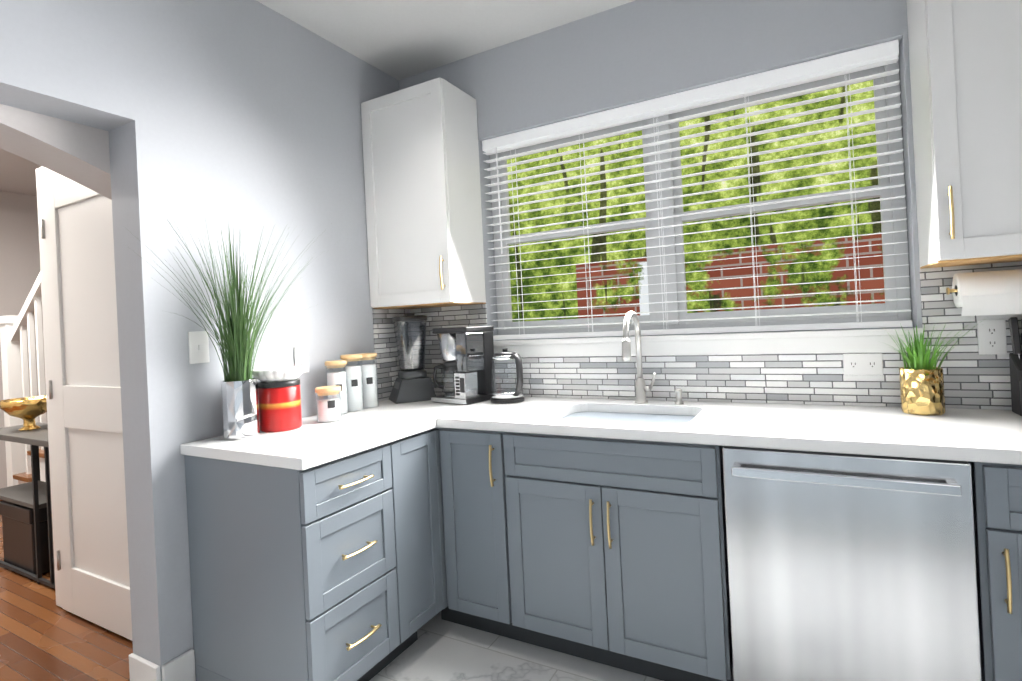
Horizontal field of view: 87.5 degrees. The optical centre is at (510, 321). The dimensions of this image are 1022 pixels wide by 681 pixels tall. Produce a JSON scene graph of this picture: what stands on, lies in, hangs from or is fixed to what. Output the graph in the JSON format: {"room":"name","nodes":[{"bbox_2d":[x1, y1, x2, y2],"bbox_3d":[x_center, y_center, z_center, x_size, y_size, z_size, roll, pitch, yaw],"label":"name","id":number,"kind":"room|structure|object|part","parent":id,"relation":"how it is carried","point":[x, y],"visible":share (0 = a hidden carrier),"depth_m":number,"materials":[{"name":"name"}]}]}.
{"room":"kitchen","nodes":[
{"label":"kitchen","id":0,"kind":"room"},
{"bbox_2d":[0,191,47,488],"bbox_3d":[-4.885,0.175,4.552,0.150,2.730,4.200,-3,0,29],"label":"wall","id":1,"kind":"structure","parent":0,"point":[19,255],"depth_m":4.97,"materials":[{"name":"paint"}]},
{"bbox_2d":[0,104,111,199],"bbox_3d":[-1.835,-0.883,1.505,0.219,0.923,1.549,-3,0,29],"label":"wall","id":2,"kind":"structure","parent":0,"point":[77,153],"depth_m":1.85,"materials":[{"name":"paint"}]},
{"bbox_2d":[0,0,398,680],"bbox_3d":[-1.495,0.005,1.625,0.180,2.730,3.950,-3,0,29],"label":"wall","id":3,"kind":"structure","parent":0,"point":[244,116],"depth_m":2.00,"materials":[{"name":"paint"}]},
{"bbox_2d":[129,649,195,680],"bbox_3d":[-1.800,1.300,0.940,0.196,0.169,2.378,-3,0,29],"label":"baseboard","id":4,"kind":"structure","parent":3,"relation":"attached to","point":[181,667],"depth_m":1.89,"materials":[{"name":"white wood"}]},
{"bbox_2d":[188,331,209,363],"bbox_3d":[-1.168,0.095,2.004,0.016,0.120,0.075,-3,0,29],"label":"light switch","id":5,"kind":"object","parent":3,"relation":"attached to","point":[198,343],"visible":0.98,"depth_m":2.00,"materials":[{"name":"white plastic"}]},
{"bbox_2d":[294,346,308,372],"bbox_3d":[-0.945,0.171,2.411,0.008,0.120,0.075,-3,0,29],"label":"outlet","id":6,"kind":"object","parent":3,"relation":"attached to","point":[301,356],"visible":0.85,"depth_m":2.41,"materials":[{"name":"white plastic"}]},
{"bbox_2d":[0,0,634,195],"bbox_3d":[-1.646,-1.383,2.274,8.450,0.060,5.000,-3,0,29],"label":"ceiling","id":7,"kind":"structure","parent":0,"point":[399,39],"depth_m":2.56,"materials":[{"name":"paint"}]},
{"bbox_2d":[0,515,661,680],"bbox_3d":[-1.511,1.404,2.268,8.450,0.060,5.000,-3,0,29],"label":"floor","id":8,"kind":"structure","parent":0,"point":[44,636],"depth_m":2.17,"materials":[{"name":"brown wood"}]},
{"bbox_2d":[0,272,46,500],"bbox_3d":[-2.628,0.085,4.124,1.970,2.686,1.470,-3,0,29],"label":"stairs","id":9,"kind":"structure","parent":8,"relation":"on","point":[14,355],"depth_m":3.84,"materials":[{"name":"white wood"}]},
{"bbox_2d":[0,500,49,574],"bbox_3d":[-2.800,1.243,3.179,0.430,0.381,0.240,-3,0,29],"label":"storage box","id":10,"kind":"object","parent":8,"relation":"on","point":[18,535],"visible":0.38,"depth_m":3.04,"materials":[{"name":"black plastic"}]},
{"bbox_2d":[0,422,54,588],"bbox_3d":[-2.672,1.033,3.104,1.085,0.793,0.290,-3,0,29],"label":"console table","id":11,"kind":"object","parent":8,"relation":"on","point":[35,494],"visible":0.23,"depth_m":2.93,"materials":[{"name":"grey wood"}]},
{"bbox_2d":[0,396,46,430],"bbox_3d":[-2.908,0.554,3.222,0.270,0.186,0.270,-3,0,29],"label":"bowl","id":12,"kind":"object","parent":11,"relation":"on","point":[28,410],"visible":0.96,"depth_m":3.16,"materials":[{"name":"gold metal"}]},
{"bbox_2d":[180,411,447,680],"bbox_3d":[-0.730,0.878,2.062,0.660,0.913,0.660,-3,0,29],"label":"base unit","id":13,"kind":"object","parent":8,"relation":"on","point":[360,545],"depth_m":1.83,"materials":[{"name":"grey wood"}]},
{"bbox_2d":[128,214,326,439],"bbox_3d":[-0.918,0.010,1.957,0.468,0.836,0.743,-3,0,29],"label":"plant","id":14,"kind":"object","parent":13,"relation":"on","point":[239,399],"visible":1,"depth_m":1.97,"materials":[{"name":"green plant"}]},
{"bbox_2d":[251,366,306,431],"bbox_3d":[-0.932,0.307,2.153,0.211,0.244,0.211,-3,0,29],"label":"can","id":15,"kind":"object","parent":13,"relation":"on","point":[279,397],"visible":0.96,"depth_m":2.09,"materials":[{"name":"red metal"}]},
{"bbox_3d":[-0.935,0.246,2.153,0.160,0.021,0.160,-3,0,29],"label":"lid","id":16,"kind":"part","parent":15,"relation":"part of","materials":[{"name":"black plastic"}]},
{"bbox_2d":[315,386,341,422],"bbox_3d":[-0.778,0.350,2.282,0.106,0.144,0.106,-3,0,29],"label":"canister","id":17,"kind":"object","parent":13,"relation":"on","point":[328,410],"visible":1,"depth_m":2.24,"materials":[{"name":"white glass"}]},
{"bbox_3d":[-0.781,0.293,2.282,0.106,0.031,0.106,-3,0,29],"label":"lid","id":18,"kind":"part","parent":17,"relation":"part of","materials":[{"name":"brown wood"}]},
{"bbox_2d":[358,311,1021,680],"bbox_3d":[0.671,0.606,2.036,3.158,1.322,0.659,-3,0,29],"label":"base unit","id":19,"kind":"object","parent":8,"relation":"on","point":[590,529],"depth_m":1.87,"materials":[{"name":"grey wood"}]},
{"bbox_2d":[325,360,348,414],"bbox_3d":[-0.802,0.301,2.462,0.098,0.244,0.098,-3,0,29],"label":"canister","id":20,"kind":"object","parent":19,"relation":"on","point":[336,378],"visible":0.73,"depth_m":2.43,"materials":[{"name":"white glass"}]},
{"bbox_3d":[-0.807,0.195,2.462,0.098,0.031,0.098,-3,0,29],"label":"lid","id":21,"kind":"part","parent":20,"relation":"part of","materials":[{"name":"brown wood"}]},
{"bbox_2d":[340,354,363,411],"bbox_3d":[-0.755,0.288,2.546,0.100,0.266,0.100,-3,0,29],"label":"canister","id":22,"kind":"object","parent":19,"relation":"on","point":[355,398],"visible":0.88,"depth_m":2.51,"materials":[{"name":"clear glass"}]},
{"bbox_3d":[-0.761,0.171,2.547,0.100,0.031,0.100,-3,0,29],"label":"lid","id":23,"kind":"part","parent":22,"relation":"part of","materials":[{"name":"brown wood"}]},
{"bbox_2d":[358,353,378,408],"bbox_3d":[-0.707,0.287,2.634,0.102,0.264,0.102,-3,0,29],"label":"canister","id":24,"kind":"object","parent":19,"relation":"on","point":[370,386],"visible":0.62,"depth_m":2.60,"materials":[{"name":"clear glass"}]},
{"bbox_3d":[-0.713,0.171,2.634,0.102,0.031,0.102,-3,0,29],"label":"lid","id":25,"kind":"part","parent":24,"relation":"part of","materials":[{"name":"brown wood"}]},
{"bbox_2d":[389,313,435,403],"bbox_3d":[-0.543,0.184,2.849,0.213,0.456,0.239,-3,0,-23],"label":"blender","id":26,"kind":"object","parent":19,"relation":"on","point":[413,382],"visible":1,"depth_m":2.77,"materials":[{"name":"grey plastic"}]},
{"bbox_3d":[-0.600,0.341,2.799,0.105,0.053,0.087,-3,0,29],"label":"panel","id":27,"kind":"part","parent":26,"relation":"part of","materials":[{"name":"grey"}]},
{"bbox_3d":[-0.537,0.103,2.836,0.215,0.296,0.205,-3,0,29],"label":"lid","id":28,"kind":"part","parent":26,"relation":"part of","materials":[{"name":"black plastic"}]},
{"bbox_2d":[431,325,495,404],"bbox_3d":[-0.252,0.211,2.702,0.266,0.372,0.226,-3,0,39],"label":"coffee maker","id":29,"kind":"object","parent":19,"relation":"on","point":[467,353],"visible":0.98,"depth_m":2.62,"materials":[{"name":"black plastic"}]},
{"bbox_3d":[-0.310,0.268,2.712,0.171,0.142,0.112,-3,0,29],"label":"handle","id":30,"kind":"part","parent":29,"relation":"part of","materials":[{"name":"black plastic"}]},
{"bbox_3d":[-0.200,0.147,2.618,0.089,0.190,0.136,-3,0,29],"label":"tank","id":31,"kind":"part","parent":29,"relation":"part of","materials":[{"name":"plastic"}]},
{"bbox_2d":[490,348,524,403],"bbox_3d":[-0.008,0.256,2.594,0.199,0.258,0.165,-3,0,29],"label":"kettle","id":32,"kind":"object","parent":19,"relation":"on","point":[506,396],"visible":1,"depth_m":2.54,"materials":[{"name":"silver metal"}]},
{"bbox_3d":[-0.023,0.259,2.603,0.152,0.155,0.152,-3,0,29],"label":"glass","id":33,"kind":"part","parent":32,"relation":"part of","materials":[{"name":"clear glass"}]},
{"bbox_2d":[180,393,1021,496],"bbox_3d":[0.501,0.378,1.748,3.159,0.037,1.320,-3,0,29],"label":"countertop","id":34,"kind":"structure","parent":19,"relation":"on","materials":[{"name":"stone"}]},
{"bbox_2d":[621,311,683,404],"bbox_3d":[0.594,0.152,2.253,0.212,0.407,0.230,-3,0,29],"label":"faucet","id":35,"kind":"object","parent":19,"relation":"on","point":[641,388],"depth_m":2.34,"materials":[{"name":"silver metal"}]},
{"bbox_2d":[885,319,984,415],"bbox_3d":[1.432,0.152,1.805,0.316,0.323,0.194,-3,0,29],"label":"plant","id":36,"kind":"object","parent":19,"relation":"on","point":[921,378],"visible":1,"depth_m":1.81,"materials":[{"name":"green plant"}]},
{"bbox_3d":[1.424,0.237,1.851,0.122,0.155,0.122,-3,0,29],"label":"pot","id":37,"kind":"part","parent":36,"relation":"part of","materials":[{"name":"gold metal"}]},
{"bbox_2d":[1008,317,1021,415],"bbox_3d":[1.702,0.137,1.710,0.132,0.328,0.168,-3,0,29],"label":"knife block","id":38,"kind":"object","parent":19,"relation":"on","point":[1015,359],"visible":0.98,"depth_m":1.76,"materials":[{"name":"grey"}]},
{"bbox_2d":[722,446,981,680],"bbox_3d":[1.098,0.808,1.800,0.615,0.870,0.668,-3,0,29],"label":"dishwasher","id":39,"kind":"object","parent":8,"relation":"on","point":[849,567],"visible":0.88,"depth_m":1.53,"materials":[{"name":"grey metal"}]},
{"bbox_3d":[0.928,0.448,1.524,0.553,0.028,0.038,-3,0,29],"label":"handle","id":40,"kind":"part","parent":39,"relation":"part of","materials":[{"name":"silver metal"}]},
{"bbox_2d":[399,0,998,409],"bbox_3d":[1.116,-0.120,2.297,3.750,2.730,0.250,-3,0,29],"label":"wall","id":41,"kind":"structure","parent":0,"point":[633,52],"depth_m":2.39,"materials":[{"name":"paint"}]},
{"bbox_2d":[361,77,485,308],"bbox_3d":[-0.471,-0.625,2.806,0.518,1.086,0.359,-3,0,29],"label":"upper cabinet","id":42,"kind":"object","parent":41,"relation":"attached to","point":[423,195],"visible":1,"depth_m":2.68,"materials":[{"name":"white wood"}]},
{"bbox_2d":[372,261,1021,409],"bbox_3d":[0.838,0.088,2.138,3.400,0.510,0.306,-3,0,29],"label":"backsplash","id":43,"kind":"structure","parent":41,"relation":"attached to","point":[973,379],"depth_m":2.21,"materials":[{"name":"tile"}]},
{"bbox_2d":[843,353,882,374],"bbox_3d":[1.335,0.161,2.027,0.125,0.082,0.008,-3,0,29],"label":"double electrical outlet","id":44,"kind":"object","parent":43,"relation":"attached to","point":[864,364],"visible":1,"depth_m":2.02,"materials":[{"name":"white plastic"}]},
{"bbox_2d":[977,319,1006,354],"bbox_3d":[1.661,0.052,1.845,0.075,0.120,0.008,-3,0,29],"label":"electrical outlet","id":45,"kind":"object","parent":43,"relation":"attached to","point":[992,337],"visible":1,"depth_m":1.84,"materials":[{"name":"white plastic"}]},
{"bbox_2d":[482,39,912,339],"bbox_3d":[0.702,-0.478,2.481,1.836,1.071,0.152,-3,0,29],"label":"window","id":46,"kind":"structure","parent":41,"relation":"in","point":[878,64],"depth_m":2.36,"materials":[{"name":"white plastic"}]},
{"bbox_2d":[496,147,502,253],"bbox_3d":[-0.062,-0.637,2.803,0.008,0.560,0.013,-3,0,-37],"label":"blind cord","id":47,"kind":"object","parent":46,"relation":"hanging from","point":[496,147],"depth_m":2.80,"materials":[{"name":"white fabric"}]},
{"bbox_2d":[510,144,519,334],"bbox_3d":[0.021,-0.427,2.775,0.002,0.993,0.002,-3,0,29],"label":"blind cord","id":48,"kind":"object","parent":46,"relation":"hanging from","point":[510,144],"depth_m":2.77,"materials":[{"name":"white plastic"}]},
{"bbox_2d":[515,149,523,325],"bbox_3d":[0.045,-0.428,2.792,0.002,0.993,0.002,-3,0,29],"label":"blind cord","id":49,"kind":"object","parent":46,"relation":"hanging from","point":[515,149],"depth_m":2.79,"materials":[{"name":"white fabric"}]},
{"bbox_2d":[579,138,588,331],"bbox_3d":[0.353,-0.444,2.592,0.002,0.993,0.002,-3,0,29],"label":"blind cord","id":50,"kind":"object","parent":46,"relation":"hanging from","point":[579,138],"depth_m":2.59,"materials":[{"name":"white fabric"}]},
{"bbox_2d":[583,132,592,331],"bbox_3d":[0.377,-0.445,2.608,0.002,0.993,0.002,-3,0,29],"label":"blind cord","id":51,"kind":"object","parent":46,"relation":"hanging from","point":[583,132],"depth_m":2.64,"materials":[{"name":"white fabric"}]},
{"bbox_2d":[653,112,666,328],"bbox_3d":[0.668,-0.459,2.418,0.002,0.993,0.002,-3,0,29],"label":"blind cord","id":52,"kind":"object","parent":46,"relation":"hanging from","point":[653,112],"depth_m":2.42,"materials":[{"name":"white fabric"}]},
{"bbox_2d":[657,112,667,320],"bbox_3d":[0.692,-0.461,2.434,0.002,0.993,0.002,-3,0,29],"label":"blind cord","id":53,"kind":"object","parent":46,"relation":"hanging from","point":[662,216],"depth_m":2.43,"materials":[{"name":"white fabric"}]},
{"bbox_2d":[744,90,756,321],"bbox_3d":[1.000,-0.476,2.234,0.002,0.993,0.002,-3,0,29],"label":"blind cord","id":54,"kind":"object","parent":46,"relation":"hanging from","point":[744,90],"depth_m":2.23,"materials":[{"name":"white fabric"}]},
{"bbox_2d":[748,94,759,323],"bbox_3d":[1.024,-0.477,2.251,0.002,0.993,0.002,-3,0,29],"label":"blind cord","id":55,"kind":"object","parent":46,"relation":"hanging from","point":[748,94],"depth_m":2.25,"materials":[{"name":"white fabric"}]},
{"bbox_2d":[844,66,861,322],"bbox_3d":[1.315,-0.492,2.061,0.002,0.993,0.002,-3,0,29],"label":"blind cord","id":56,"kind":"object","parent":46,"relation":"hanging from","point":[845,66],"depth_m":2.08,"materials":[{"name":"white fabric"}]},
{"bbox_2d":[493,328,923,356],"bbox_3d":[0.710,0.104,2.426,1.855,0.088,0.134,-3,0,29],"label":"window sill","id":57,"kind":"structure","parent":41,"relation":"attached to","point":[855,341],"depth_m":2.25,"materials":[{"name":"white paint"}]},
{"bbox_2d":[906,0,1021,268],"bbox_3d":[1.824,-0.747,1.540,1.026,1.071,0.359,-3,0,29],"label":"upper cabinet","id":58,"kind":"object","parent":41,"relation":"attached to","point":[965,59],"visible":1,"depth_m":1.63,"materials":[{"name":"white wood"}]},
{"bbox_2d":[946,269,1021,315],"bbox_3d":[1.658,-0.114,1.736,0.380,0.175,0.116,-3,0,29],"label":"paper towel","id":59,"kind":"object","parent":58,"relation":"attached to","point":[987,293],"visible":1,"depth_m":1.74,"materials":[{"name":"white paper"}]},
{"bbox_3d":[-1.253,-0.003,3.433,1.139,2.730,2.350,-3,0,29],"label":"wall","id":60,"kind":"structure","parent":0,"visible":0},
{"bbox_2d":[36,167,63,607],"bbox_3d":[-1.877,0.302,2.429,0.990,2.173,0.022,-3,0,29],"label":"door frame","id":61,"kind":"structure","parent":60,"relation":"attached to","point":[44,175],"depth_m":2.64,"materials":[{"name":"white"}]},
{"bbox_2d":[41,219,60,570],"bbox_3d":[-2.233,0.353,2.598,0.013,1.704,0.021,-3,0,29],"label":"closet door hinges","id":62,"kind":"object","parent":60,"relation":"attached to","point":[50,387],"visible":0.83,"depth_m":2.59,"materials":[{"name":"silver metal"}]},
{"bbox_2d":[43,177,131,639],"bbox_3d":[-1.876,0.347,2.421,0.785,2.063,0.035,-3,0,29],"label":"closet door","id":63,"kind":"structure","parent":60,"relation":"in","point":[87,411],"depth_m":2.45,"materials":[{"name":"white wood"}]},
{"label":"outside","id":64,"kind":"structure","parent":0,"visible":0},
{"bbox_2d":[507,80,884,321],"bbox_3d":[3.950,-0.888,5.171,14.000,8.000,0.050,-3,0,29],"label":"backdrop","id":65,"kind":"structure","parent":64,"point":[866,262],"depth_m":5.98,"materials":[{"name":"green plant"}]}
]}

